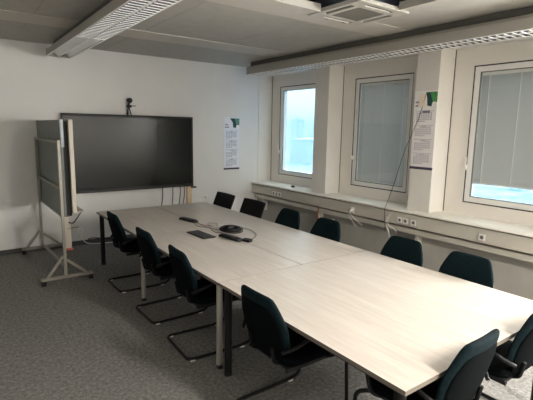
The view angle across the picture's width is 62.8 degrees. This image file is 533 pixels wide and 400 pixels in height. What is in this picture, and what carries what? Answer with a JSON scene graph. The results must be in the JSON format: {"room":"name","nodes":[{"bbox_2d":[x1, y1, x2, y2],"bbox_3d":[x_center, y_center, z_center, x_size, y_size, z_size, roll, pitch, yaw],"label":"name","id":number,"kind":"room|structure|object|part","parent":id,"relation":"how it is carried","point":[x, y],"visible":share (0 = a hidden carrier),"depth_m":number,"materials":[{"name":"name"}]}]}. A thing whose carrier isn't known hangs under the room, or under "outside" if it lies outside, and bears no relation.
{"room":"meeting room","nodes":[
{"label":"meeting room","id":0,"kind":"room"},
{"bbox_2d":[0,39,258,250],"bbox_3d":[-3.090,-1.016,6.654,8.120,3.500,0.200,-6,11,-36],"label":"wall","id":1,"kind":"structure","parent":0,"point":[34,85],"depth_m":6.93,"materials":[{"name":"paint"}]},
{"bbox_2d":[0,234,134,255],"bbox_3d":[-3.187,0.702,6.750,7.400,0.075,0.015,-6,11,-36],"label":"baseboard","id":2,"kind":"structure","parent":1,"relation":"attached to","point":[97,240],"depth_m":6.73,"materials":[{"name":"grey plastic"}]},
{"bbox_2d":[60,113,196,193],"bbox_3d":[-2.163,-0.758,7.166,2.182,1.245,0.120,-6,11,-36],"label":"television","id":3,"kind":"object","parent":1,"relation":"attached to","point":[112,152],"visible":0.85,"depth_m":7.10,"materials":[{"name":"black plastic"}]},
{"bbox_2d":[126,98,132,114],"bbox_3d":[-2.178,-1.505,7.022,0.153,0.279,0.093,-2,10,-16],"label":"webcam","id":4,"kind":"object","parent":3,"relation":"on","point":[129,100],"visible":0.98,"depth_m":7.00,"materials":[{"name":"black plastic"}]},
{"bbox_2d":[224,117,238,169],"bbox_3d":[-0.661,-1.074,8.299,0.341,0.985,0.010,-6,11,-36],"label":"wall calendar","id":5,"kind":"object","parent":1,"relation":"attached to","point":[231,124],"visible":1,"depth_m":8.29,"materials":[{"name":"white paper"}]},
{"bbox_2d":[230,118,238,125],"bbox_3d":[-0.603,-1.457,8.275,0.207,0.180,0.002,-6,11,-36],"label":"picture","id":6,"kind":"object","parent":5,"relation":"attached to","point":[233,121],"depth_m":8.27},
{"bbox_2d":[257,76,271,180],"bbox_3d":[0.050,-1.403,8.764,0.520,2.100,0.012,-6,11,-36],"label":"wall column","id":7,"kind":"structure","parent":0,"point":[265,82],"depth_m":8.69,"materials":[{"name":"paint"}]},
{"bbox_2d":[0,241,532,399],"bbox_3d":[-0.196,1.462,2.949,8.100,0.100,10.200,-6,11,-36],"label":"floor","id":8,"kind":"structure","parent":0,"point":[78,337],"depth_m":3.74,"materials":[{"name":"carpet"}]},
{"bbox_2d":[22,119,93,286],"bbox_3d":[-2.847,-0.075,5.757,0.580,1.940,1.661,-6,11,-36],"label":"whiteboard","id":9,"kind":"object","parent":8,"relation":"on","point":[55,168],"visible":1,"depth_m":5.27,"materials":[{"name":"silver metal"}]},
{"bbox_3d":[-3.328,-0.100,6.389,0.030,1.630,0.050,-6,11,-36],"label":"post","id":10,"kind":"part","parent":9,"relation":"part of","materials":[{"name":"silver metal"}]},
{"bbox_3d":[-2.850,-0.774,5.631,0.022,0.030,1.580,-6,11,-36],"label":"rail","id":11,"kind":"part","parent":9,"relation":"part of","materials":[{"name":"silver metal"}]},
{"bbox_3d":[-2.860,-0.241,5.718,0.022,0.030,1.580,-6,11,-36],"label":"rail","id":12,"kind":"part","parent":9,"relation":"part of","materials":[{"name":"silver metal"}]},
{"bbox_3d":[-2.877,0.726,5.875,0.025,0.110,1.582,-6,11,-36],"label":"rail","id":13,"kind":"part","parent":9,"relation":"part of","materials":[{"name":"silver metal"}]},
{"bbox_3d":[-2.401,0.121,5.129,0.030,1.630,0.050,-6,11,-36],"label":"post","id":14,"kind":"part","parent":9,"relation":"part of","materials":[{"name":"silver metal"}]},
{"bbox_3d":[-2.753,-0.496,5.771,0.050,1.110,1.630,-6,11,-36],"label":"aluminium frame","id":15,"kind":"part","parent":9,"relation":"part of","materials":[{"name":"beige"}]},
{"bbox_2d":[81,233,112,243],"bbox_3d":[-2.274,0.574,7.259,1.509,0.204,0.081,-5,11,-33],"label":"power cable","id":16,"kind":"object","parent":8,"relation":"on","point":[81,233],"visible":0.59,"depth_m":6.96,"materials":[{"name":"white plastic"}]},
{"bbox_2d":[107,211,169,292],"bbox_3d":[-1.557,0.562,5.244,0.627,0.892,0.598,-6,11,-36],"label":"chair","id":17,"kind":"object","parent":8,"relation":"on","point":[128,246],"visible":0.48,"depth_m":5.00,"materials":[{"name":"fabric"}]},
{"bbox_3d":[-1.748,0.327,5.062,0.144,0.377,0.470,-6,11,-36],"label":"backrest","id":18,"kind":"part","parent":17,"relation":"part of","materials":[{"name":"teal fabric"}]},
{"bbox_3d":[-1.428,0.510,5.029,0.454,0.240,0.092,-6,11,-36],"label":"armrest","id":19,"kind":"part","parent":17,"relation":"part of","materials":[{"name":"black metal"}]},
{"bbox_3d":[-1.532,0.541,5.258,0.470,0.076,0.470,-6,11,-36],"label":"seat","id":20,"kind":"part","parent":17,"relation":"part of","materials":[{"name":"fabric"}]},
{"bbox_3d":[-1.557,0.785,5.284,0.616,0.435,0.515,-6,11,-36],"label":"cantilever frame","id":21,"kind":"part","parent":17,"relation":"part of","materials":[{"name":"black metal"}]},
{"bbox_2d":[97,206,207,300],"bbox_3d":[-1.487,0.600,5.526,0.815,0.730,1.642,-6,11,-36],"label":"conference table","id":22,"kind":"object","parent":8,"relation":"on","point":[154,220],"visible":0.55,"depth_m":5.37,"materials":[{"name":"laminate"}]},
{"bbox_3d":[-2.225,0.535,5.926,0.057,0.704,0.057,-6,11,-36],"label":"leg","id":23,"kind":"part","parent":22,"relation":"part of","materials":[{"name":"black metal"}]},
{"bbox_3d":[-1.332,0.748,4.712,0.047,0.704,0.047,-6,11,-36],"label":"leg","id":24,"kind":"part","parent":22,"relation":"part of","materials":[{"name":"silver metal"}]},
{"bbox_2d":[179,217,197,222],"bbox_3d":[-0.966,0.242,5.391,0.310,0.038,0.085,9,12,41],"label":"microphone unit","id":25,"kind":"object","parent":22,"relation":"on","point":[187,219],"visible":1,"depth_m":5.34,"materials":[{"name":"black plastic"}]},
{"bbox_2d":[136,227,207,324],"bbox_3d":[-0.985,0.699,4.466,0.627,0.892,0.598,-6,12,-37],"label":"chair","id":26,"kind":"object","parent":8,"relation":"on","point":[152,261],"visible":0.57,"depth_m":4.23,"materials":[{"name":"black fabric"}]},
{"bbox_3d":[-1.173,0.465,4.281,0.144,0.377,0.470,-6,12,-37],"label":"backrest","id":27,"kind":"part","parent":26,"relation":"part of","materials":[{"name":"teal fabric"}]},
{"bbox_3d":[-0.961,0.677,4.481,0.470,0.076,0.470,-6,12,-37],"label":"seat","id":28,"kind":"part","parent":26,"relation":"part of","materials":[{"name":"fabric"}]},
{"bbox_3d":[-0.985,0.922,4.506,0.616,0.435,0.515,-6,12,-37],"label":"cantilever frame","id":29,"kind":"part","parent":26,"relation":"part of","materials":[{"name":"black metal"}]},
{"bbox_3d":[-0.853,0.646,4.253,0.454,0.240,0.092,-6,12,-37],"label":"armrest","id":30,"kind":"part","parent":26,"relation":"part of","materials":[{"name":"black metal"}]},
{"bbox_2d":[186,186,191,202],"bbox_3d":[-1.402,0.159,7.939,0.120,0.830,0.060,-6,11,-36],"label":"batten","id":31,"kind":"object","parent":8,"relation":"on","point":[188,188],"visible":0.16,"depth_m":7.88,"materials":[{"name":"brown wood"}]},
{"bbox_2d":[167,244,248,361],"bbox_3d":[-0.515,0.814,3.811,0.627,0.892,0.598,-5,11,-33],"label":"chair","id":32,"kind":"object","parent":8,"relation":"on","point":[201,293],"visible":0.62,"depth_m":3.59,"materials":[{"name":"black fabric"}]},
{"bbox_3d":[-0.713,0.577,3.639,0.144,0.377,0.470,-5,11,-33],"label":"backrest","id":33,"kind":"part","parent":32,"relation":"part of","materials":[{"name":"teal fabric"}]},
{"bbox_3d":[-0.515,1.036,3.850,0.616,0.435,0.515,-5,11,-33],"label":"cantilever frame","id":34,"kind":"part","parent":32,"relation":"part of","materials":[{"name":"black metal"}]},
{"bbox_3d":[-0.490,0.792,3.824,0.470,0.076,0.470,-5,11,-33],"label":"seat","id":35,"kind":"part","parent":32,"relation":"part of","materials":[{"name":"fabric"}]},
{"bbox_3d":[-0.397,0.762,3.590,0.454,0.240,0.092,-5,11,-33],"label":"armrest","id":36,"kind":"part","parent":32,"relation":"part of","materials":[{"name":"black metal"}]},
{"bbox_2d":[155,202,264,255],"bbox_3d":[-0.821,0.534,6.004,0.815,0.730,1.642,-6,11,-36],"label":"conference table","id":37,"kind":"object","parent":8,"relation":"on","point":[206,213],"visible":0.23,"depth_m":5.86,"materials":[{"name":"laminate"}]},
{"bbox_2d":[213,191,234,208],"bbox_3d":[-0.878,0.358,6.592,0.677,0.887,0.537,-6,11,-36],"label":"mesh chair","id":38,"kind":"object","parent":8,"relation":"on","point":[222,199],"visible":0.11,"depth_m":6.70,"materials":[{"name":"black fabric"}]},
{"bbox_2d":[152,228,300,368],"bbox_3d":[-0.522,0.830,4.214,0.815,0.730,1.642,-6,11,-36],"label":"conference table","id":39,"kind":"object","parent":8,"relation":"on","point":[218,259],"visible":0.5,"depth_m":3.84,"materials":[{"name":"laminate"}]},
{"bbox_2d":[187,230,215,238],"bbox_3d":[-0.705,0.370,4.702,0.150,0.016,0.360,-6,12,-39],"label":"keyboard","id":40,"kind":"object","parent":39,"relation":"on","point":[197,233],"visible":1,"depth_m":4.67,"materials":[{"name":"black plastic"}]},
{"bbox_3d":[-0.366,0.978,3.400,0.047,0.704,0.047,-6,11,-36],"label":"leg","id":41,"kind":"part","parent":39,"relation":"part of","materials":[{"name":"silver metal"}]},
{"bbox_2d":[219,233,241,241],"bbox_3d":[-0.377,0.388,4.558,0.085,0.038,0.320,-8,13,-44],"label":"microphone unit","id":42,"kind":"object","parent":39,"relation":"on","point":[224,235],"visible":1,"depth_m":4.51,"materials":[{"name":"black plastic"}]},
{"bbox_2d":[240,198,265,218],"bbox_3d":[-0.422,0.462,6.005,0.677,0.887,0.537,-6,11,-36],"label":"mesh chair","id":43,"kind":"object","parent":8,"relation":"on","point":[251,207],"visible":0.15,"depth_m":6.10,"materials":[{"name":"black fabric"}]},
{"bbox_2d":[275,208,299,229],"bbox_3d":[0.066,0.582,5.300,0.627,0.892,0.598,-6,11,-36],"label":"chair","id":44,"kind":"object","parent":8,"relation":"on","point":[287,217],"visible":0.09,"depth_m":5.37,"materials":[{"name":"black fabric"}]},
{"bbox_2d":[210,220,365,264],"bbox_3d":[0.144,0.738,4.688,0.815,0.785,1.642,-6,11,-36],"label":"conference table","id":45,"kind":"object","parent":8,"relation":"on","point":[292,244],"depth_m":4.47,"materials":[{"name":"laminate"}]},
{"bbox_3d":[-0.394,0.319,4.926,0.273,0.054,0.316,-6,11,-36],"label":"cable coil","id":46,"kind":"part","parent":45,"relation":"part of","materials":[{"name":"black plastic"}]},
{"bbox_2d":[242,238,251,242],"bbox_3d":[-0.196,0.411,4.463,0.090,0.030,0.060,7,11,33],"label":"adapter","id":47,"kind":"object","parent":45,"relation":"on","point":[248,240],"visible":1,"depth_m":4.44,"materials":[{"name":"black plastic"}]},
{"bbox_2d":[236,284,347,399],"bbox_3d":[0.158,0.973,2.904,0.627,0.892,0.598,-6,11,-36],"label":"chair","id":48,"kind":"object","parent":8,"relation":"on","point":[268,333],"visible":0.65,"depth_m":2.68,"materials":[{"name":"black fabric"}]},
{"bbox_3d":[-0.033,0.738,2.723,0.144,0.377,0.470,-6,11,-36],"label":"backrest","id":49,"kind":"part","parent":48,"relation":"part of","materials":[{"name":"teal fabric"}]},
{"bbox_3d":[0.183,0.952,2.919,0.470,0.076,0.470,-6,11,-36],"label":"seat","id":50,"kind":"part","parent":48,"relation":"part of","materials":[{"name":"fabric"}]},
{"bbox_3d":[0.158,1.196,2.944,0.616,0.435,0.515,-6,11,-36],"label":"cantilever frame","id":51,"kind":"part","parent":48,"relation":"part of","materials":[{"name":"black metal"}]},
{"bbox_3d":[0.287,0.920,2.689,0.454,0.240,0.092,-6,11,-36],"label":"armrest","id":52,"kind":"part","parent":48,"relation":"part of","materials":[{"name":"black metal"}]},
{"bbox_2d":[310,217,340,241],"bbox_3d":[0.462,0.677,4.762,0.627,0.892,0.598,-6,11,-36],"label":"chair","id":53,"kind":"object","parent":8,"relation":"on","point":[327,228],"visible":0.12,"depth_m":4.84,"materials":[{"name":"black fabric"}]},
{"bbox_2d":[219,251,532,399],"bbox_3d":[0.788,1.029,3.134,1.639,0.730,1.659,-6,11,-36],"label":"conference table","id":54,"kind":"object","parent":8,"relation":"on","point":[401,324],"visible":0.99,"depth_m":2.82,"materials":[{"name":"laminate"}]},
{"bbox_3d":[-0.289,0.996,3.301,0.057,0.704,0.057,-6,11,-36],"label":"leg","id":55,"kind":"part","parent":54,"relation":"part of","materials":[{"name":"black metal"}]},
{"bbox_3d":[0.793,0.716,3.083,1.529,0.045,1.549,-6,11,-36],"label":"under frame","id":56,"kind":"part","parent":54,"relation":"part of","materials":[{"name":"black metal"}]},
{"bbox_3d":[0.614,1.211,2.074,0.057,0.704,0.057,-6,11,-36],"label":"leg","id":57,"kind":"part","parent":54,"relation":"part of","materials":[{"name":"black metal"}]},
{"bbox_3d":[1.864,1.088,2.971,0.057,0.704,0.057,-6,11,-36],"label":"leg","id":58,"kind":"part","parent":54,"relation":"part of","materials":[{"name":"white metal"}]},
{"bbox_2d":[380,236,422,266],"bbox_3d":[1.057,0.819,3.953,0.627,0.892,0.598,-6,11,-36],"label":"chair","id":59,"kind":"object","parent":8,"relation":"on","point":[404,249],"visible":0.11,"depth_m":4.03,"materials":[{"name":"black fabric"}]},
{"bbox_2d":[353,329,499,399],"bbox_3d":[0.878,1.064,2.422,0.598,0.892,0.627,-6,12,-38],"label":"chair","id":60,"kind":"object","parent":8,"relation":"on","point":[462,380],"visible":0.56,"depth_m":2.13,"materials":[{"name":"black fabric"}]},
{"bbox_3d":[0.871,1.287,2.462,0.515,0.435,0.616,-6,12,-38],"label":"cantilever frame","id":61,"kind":"part","parent":60,"relation":"part of","materials":[{"name":"black metal"}]},
{"bbox_3d":[0.701,0.999,2.249,0.092,0.240,0.454,-6,12,-38],"label":"armrest","id":62,"kind":"part","parent":60,"relation":"part of","materials":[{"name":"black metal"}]},
{"bbox_3d":[0.860,1.041,2.442,0.470,0.076,0.470,-6,12,-38],"label":"seat","id":63,"kind":"part","parent":60,"relation":"part of","materials":[{"name":"fabric"}]},
{"bbox_3d":[1.031,0.843,2.193,0.470,0.377,0.144,-6,12,-38],"label":"backrest","id":64,"kind":"part","parent":60,"relation":"part of","materials":[{"name":"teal fabric"}]},
{"bbox_3d":[1.079,0.959,2.541,0.092,0.240,0.454,-6,12,-38],"label":"armrest","id":65,"kind":"part","parent":60,"relation":"part of","materials":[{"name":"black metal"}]},
{"bbox_2d":[438,251,493,287],"bbox_3d":[1.424,0.907,3.454,0.627,0.892,0.598,-6,11,-36],"label":"chair","id":66,"kind":"object","parent":8,"relation":"on","point":[462,265],"visible":0.09,"depth_m":3.53,"materials":[{"name":"black fabric"}]},
{"bbox_2d":[481,313,532,399],"bbox_3d":[1.449,1.011,2.814,0.598,0.892,0.627,-6,11,-36],"label":"chair","id":67,"kind":"object","parent":8,"relation":"on","point":[510,360],"visible":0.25,"depth_m":2.54,"materials":[{"name":"black fabric"}]},
{"bbox_3d":[1.442,1.234,2.855,0.515,0.435,0.616,-6,11,-36],"label":"cantilever frame","id":68,"kind":"part","parent":67,"relation":"part of","materials":[{"name":"black metal"}]},
{"bbox_3d":[1.432,0.988,2.835,0.470,0.076,0.470,-6,11,-36],"label":"seat","id":69,"kind":"part","parent":67,"relation":"part of","materials":[{"name":"fabric"}]},
{"bbox_3d":[1.266,0.945,2.647,0.092,0.240,0.454,-6,11,-36],"label":"armrest","id":70,"kind":"part","parent":67,"relation":"part of","materials":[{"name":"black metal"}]},
{"bbox_3d":[1.596,0.791,2.580,0.470,0.377,0.144,-6,11,-36],"label":"backrest","id":71,"kind":"part","parent":67,"relation":"part of","materials":[{"name":"teal fabric"}]},
{"bbox_2d":[0,0,532,66],"bbox_3d":[-0.263,-1.571,2.367,7.397,0.030,9.800,-6,11,-36],"label":"ceiling","id":72,"kind":"structure","parent":0,"point":[198,19],"depth_m":5.01,"materials":[{"name":"white paint"}]},
{"bbox_2d":[46,0,181,58],"bbox_3d":[-1.361,-1.728,3.995,0.314,0.205,5.338,-6,11,-36],"label":"lamp","id":73,"kind":"object","parent":72,"relation":"attached to","point":[111,18],"visible":1,"depth_m":4.18,"materials":[{"name":"grey metal"}]},
{"bbox_2d":[0,9,294,56],"bbox_3d":[-2.229,-2.032,5.041,7.400,0.030,0.460,-6,11,-36],"label":"ceiling strip","id":74,"kind":"object","parent":72,"relation":"attached to","point":[4,14],"visible":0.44,"depth_m":5.58,"materials":[{"name":"grey"}]},
{"bbox_2d":[205,0,409,36],"bbox_3d":[-1.002,-1.739,3.374,7.400,0.030,0.440,-6,11,-36],"label":"ceiling strip","id":75,"kind":"object","parent":72,"relation":"attached to","point":[265,6],"visible":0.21,"depth_m":4.40,"materials":[{"name":"grey"}]},
{"bbox_2d":[270,0,439,11],"bbox_3d":[0.727,-1.736,3.486,1.630,0.072,1.470,-6,11,-36],"label":"trim","id":76,"kind":"structure","parent":72,"relation":"attached to","point":[305,4],"depth_m":4.05,"materials":[{"name":"grey plastic"}]},
{"bbox_2d":[308,0,408,25],"bbox_3d":[0.902,-2.002,4.277,0.690,0.364,0.690,-6,11,-36],"label":"air conditioner","id":77,"kind":"object","parent":72,"relation":"attached to","point":[349,12],"visible":0.99,"depth_m":4.21,"materials":[{"name":"grey plastic"}]},
{"bbox_2d":[332,8,382,20],"bbox_3d":[0.898,-1.843,4.304,0.373,0.028,0.375,-6,11,-36],"label":"grille","id":78,"kind":"object","parent":77,"relation":"attached to","point":[353,14],"depth_m":4.31,"materials":[{"name":"grey"}]},
{"bbox_3d":[0.902,-2.022,4.274,0.593,0.325,0.593,-6,11,-36],"label":"casing","id":79,"kind":"part","parent":77,"relation":"part of","materials":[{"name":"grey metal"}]},
{"bbox_2d":[246,6,532,75],"bbox_3d":[1.518,-1.886,5.340,0.304,0.220,5.948,-6,11,-36],"label":"lamp","id":80,"kind":"object","parent":72,"relation":"attached to","point":[516,23],"visible":1,"depth_m":4.96,"materials":[{"name":"grey metal"}]},
{"bbox_3d":[1.516,-1.790,5.355,0.304,0.015,5.932,-6,11,-36],"label":"rail","id":81,"kind":"part","parent":80,"relation":"part of","materials":[{"name":"white metal"}]},
{"bbox_2d":[312,65,343,193],"bbox_3d":[1.099,-1.152,7.339,0.520,2.100,0.325,-6,11,-36],"label":"wall column","id":82,"kind":"structure","parent":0,"point":[329,80],"depth_m":7.16,"materials":[{"name":"paint"}]},
{"bbox_2d":[258,198,532,299],"bbox_3d":[2.904,0.713,5.098,0.500,0.800,9.800,-6,11,-36],"label":"wall","id":83,"kind":"structure","parent":0,"point":[513,276],"depth_m":5.75,"materials":[{"name":"paint"}]},
{"bbox_2d":[270,70,315,187],"bbox_3d":[0.607,-1.311,8.167,0.188,2.070,1.618,-6,11,-36],"label":"window","id":84,"kind":"structure","parent":83,"relation":"in","point":[281,84],"depth_m":8.52,"materials":[{"name":"grey plastic"}]},
{"bbox_3d":[0.622,-1.283,8.183,0.109,1.662,1.060,-6,11,-36],"label":"sash","id":85,"kind":"part","parent":84,"relation":"part of","materials":[{"name":"white plastic"}]},
{"bbox_2d":[338,56,417,204],"bbox_3d":[1.746,-1.039,6.619,0.188,2.070,1.615,-6,11,-36],"label":"window","id":86,"kind":"structure","parent":83,"relation":"in","point":[405,68],"depth_m":6.82,"materials":[{"name":"grey plastic"}]},
{"bbox_3d":[1.761,-1.011,6.635,0.109,1.662,1.057,-6,11,-36],"label":"sash","id":87,"kind":"part","parent":86,"relation":"part of","materials":[{"name":"white plastic"}]},
{"bbox_2d":[357,80,408,185],"bbox_3d":[1.760,-1.008,6.634,0.030,1.540,0.929,-6,11,-36],"label":"blind","id":88,"kind":"object","parent":86,"relation":"attached to","point":[384,105],"visible":0.81,"depth_m":6.62,"materials":[{"name":"grey fabric"}]},
{"bbox_3d":[1.537,-1.043,6.915,0.002,1.492,0.008,-6,11,-36],"label":"ladder cord","id":89,"kind":"part","parent":88,"relation":"part of","materials":[{"name":"grey fabric"}]},
{"bbox_3d":[1.748,-0.993,6.628,0.002,1.492,0.008,-6,11,-36],"label":"ladder cord","id":90,"kind":"part","parent":88,"relation":"part of","materials":[{"name":"grey fabric"}]},
{"bbox_3d":[1.959,-0.942,6.341,0.002,1.492,0.008,-6,11,-36],"label":"ladder cord","id":91,"kind":"part","parent":88,"relation":"part of","materials":[{"name":"grey fabric"}]},
{"bbox_2d":[251,184,532,253],"bbox_3d":[2.640,0.435,4.854,0.167,0.162,9.798,-6,11,-36],"label":"trim","id":92,"kind":"structure","parent":83,"relation":"attached to","point":[515,242],"depth_m":5.64,"materials":[{"name":"beige plastic"}]},
{"bbox_2d":[251,181,532,237],"bbox_3d":[2.759,0.315,4.920,0.477,0.022,9.798,-6,11,-36],"label":"window sill","id":93,"kind":"structure","parent":83,"relation":"attached to","point":[502,226],"depth_m":5.71,"materials":[{"name":"white stone"}]},
{"bbox_2d":[255,193,532,262],"bbox_3d":[2.669,0.678,4.888,0.120,0.328,9.750,-6,11,-36],"label":"support rail","id":94,"kind":"object","parent":83,"relation":"attached to","point":[418,233],"visible":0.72,"depth_m":5.77,"materials":[{"name":"beige plastic"}]},
{"bbox_2d":[411,219,415,225],"bbox_3d":[1.915,0.297,5.689,0.014,0.078,0.078,-6,11,-36],"label":"power socket","id":95,"kind":"object","parent":83,"relation":"attached to","point":[413,222],"visible":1,"depth_m":5.68,"materials":[{"name":"white plastic"}]},
{"bbox_2d":[478,233,485,240],"bbox_3d":[2.449,0.425,4.963,0.014,0.078,0.078,-6,11,-36],"label":"power socket","id":96,"kind":"object","parent":83,"relation":"attached to","point":[481,237],"visible":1,"depth_m":4.96,"materials":[{"name":"white plastic"}]},
{"bbox_2d":[443,39,532,226],"bbox_3d":[2.889,-0.766,5.065,0.188,2.070,1.620,-6,11,-36],"label":"window","id":97,"kind":"structure","parent":83,"relation":"in","point":[470,63],"depth_m":5.44,"materials":[{"name":"grey plastic"}]},
{"bbox_3d":[2.520,-0.457,5.509,0.059,0.165,0.028,-6,11,-36],"label":"handle","id":98,"kind":"part","parent":97,"relation":"part of","materials":[{"name":"white plastic"}]},
{"bbox_3d":[2.904,-0.738,5.081,0.109,1.662,1.062,-6,11,-36],"label":"sash","id":99,"kind":"part","parent":97,"relation":"part of","materials":[{"name":"white plastic"}]},
{"bbox_2d":[472,68,532,189],"bbox_3d":[2.904,-0.820,5.067,0.030,1.367,0.934,-6,11,-36],"label":"blind","id":100,"kind":"object","parent":97,"relation":"attached to","point":[504,143],"visible":1,"depth_m":5.16,"materials":[{"name":"grey fabric"}]},
{"bbox_3d":[2.681,-0.856,5.348,0.002,1.319,0.008,-6,11,-36],"label":"ladder cord","id":101,"kind":"part","parent":100,"relation":"part of","materials":[{"name":"white fabric"}]},
{"bbox_3d":[2.893,-0.155,5.176,0.020,0.018,0.934,-6,11,-36],"label":"rail","id":102,"kind":"part","parent":100,"relation":"part of","materials":[{"name":"white plastic"}]},
{"bbox_3d":[2.892,-0.805,5.061,0.002,1.319,0.008,-6,11,-36],"label":"ladder cord","id":103,"kind":"part","parent":100,"relation":"part of","materials":[{"name":"white fabric"}]},
{"bbox_2d":[267,36,532,75],"bbox_3d":[2.946,-2.050,4.644,0.520,0.600,9.800,-6,11,-36],"label":"lintel","id":104,"kind":"object","parent":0,"point":[530,37],"visible":0.18,"depth_m":5.91,"materials":[{"name":"paint"}]},
{"bbox_2d":[407,49,455,212],"bbox_3d":[2.238,-0.880,5.789,0.520,2.100,0.330,-6,11,-36],"label":"wall column","id":105,"kind":"structure","parent":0,"point":[435,69],"depth_m":5.61,"materials":[{"name":"paint"}]},
{"bbox_2d":[384,95,425,218],"bbox_3d":[1.828,-0.461,5.812,0.446,1.851,0.038,6,10,28],"label":"cable","id":106,"kind":"object","parent":105,"relation":"attached to","point":[425,95],"visible":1,"depth_m":5.80,"materials":[{"name":"black plastic"}]},
{"bbox_2d":[410,90,437,170],"bbox_3d":[2.024,-0.896,5.629,0.012,1.005,0.336,-6,11,-36],"label":"wall calendar","id":107,"kind":"object","parent":105,"relation":"attached to","point":[423,135],"visible":1,"depth_m":5.62,"materials":[{"name":"white paper"}]},
{"bbox_2d":[426,91,437,102],"bbox_3d":[2.080,-1.272,5.501,0.002,0.180,0.165,-6,11,-36],"label":"picture","id":108,"kind":"object","parent":107,"relation":"attached to","point":[431,96],"depth_m":5.49},
{"label":"outside","id":109,"kind":"structure","parent":0,"visible":0},
{"bbox_2d":[285,137,532,203],"bbox_3d":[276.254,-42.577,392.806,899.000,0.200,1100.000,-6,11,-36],"label":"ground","id":110,"kind":"structure","parent":109,"point":[485,191],"depth_m":121.51,"materials":[{"name":"white"}]},
{"bbox_2d":[286,127,290,148],"bbox_3d":[-0.421,-52.574,363.044,60.800,19.200,20.800,-6,11,-36],"label":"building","id":111,"kind":"structure","parent":110,"relation":"on","point":[288,129],"depth_m":364.27,"materials":[{"name":"blue"}]},
{"bbox_2d":[290,116,304,137],"bbox_3d":[16.756,-34.078,238.501,5.800,23.200,5.800,-6,11,-36],"label":"building","id":112,"kind":"structure","parent":110,"relation":"on","point":[297,124],"depth_m":235.91,"materials":[{"name":"blue"}]},
{"bbox_2d":[289,138,313,164],"bbox_3d":[33.096,-25.223,216.970,42.800,13.200,16.800,-6,11,-36],"label":"building","id":113,"kind":"structure","parent":110,"relation":"on","point":[301,149],"depth_m":204.54,"materials":[{"name":"blue"}]}
]}

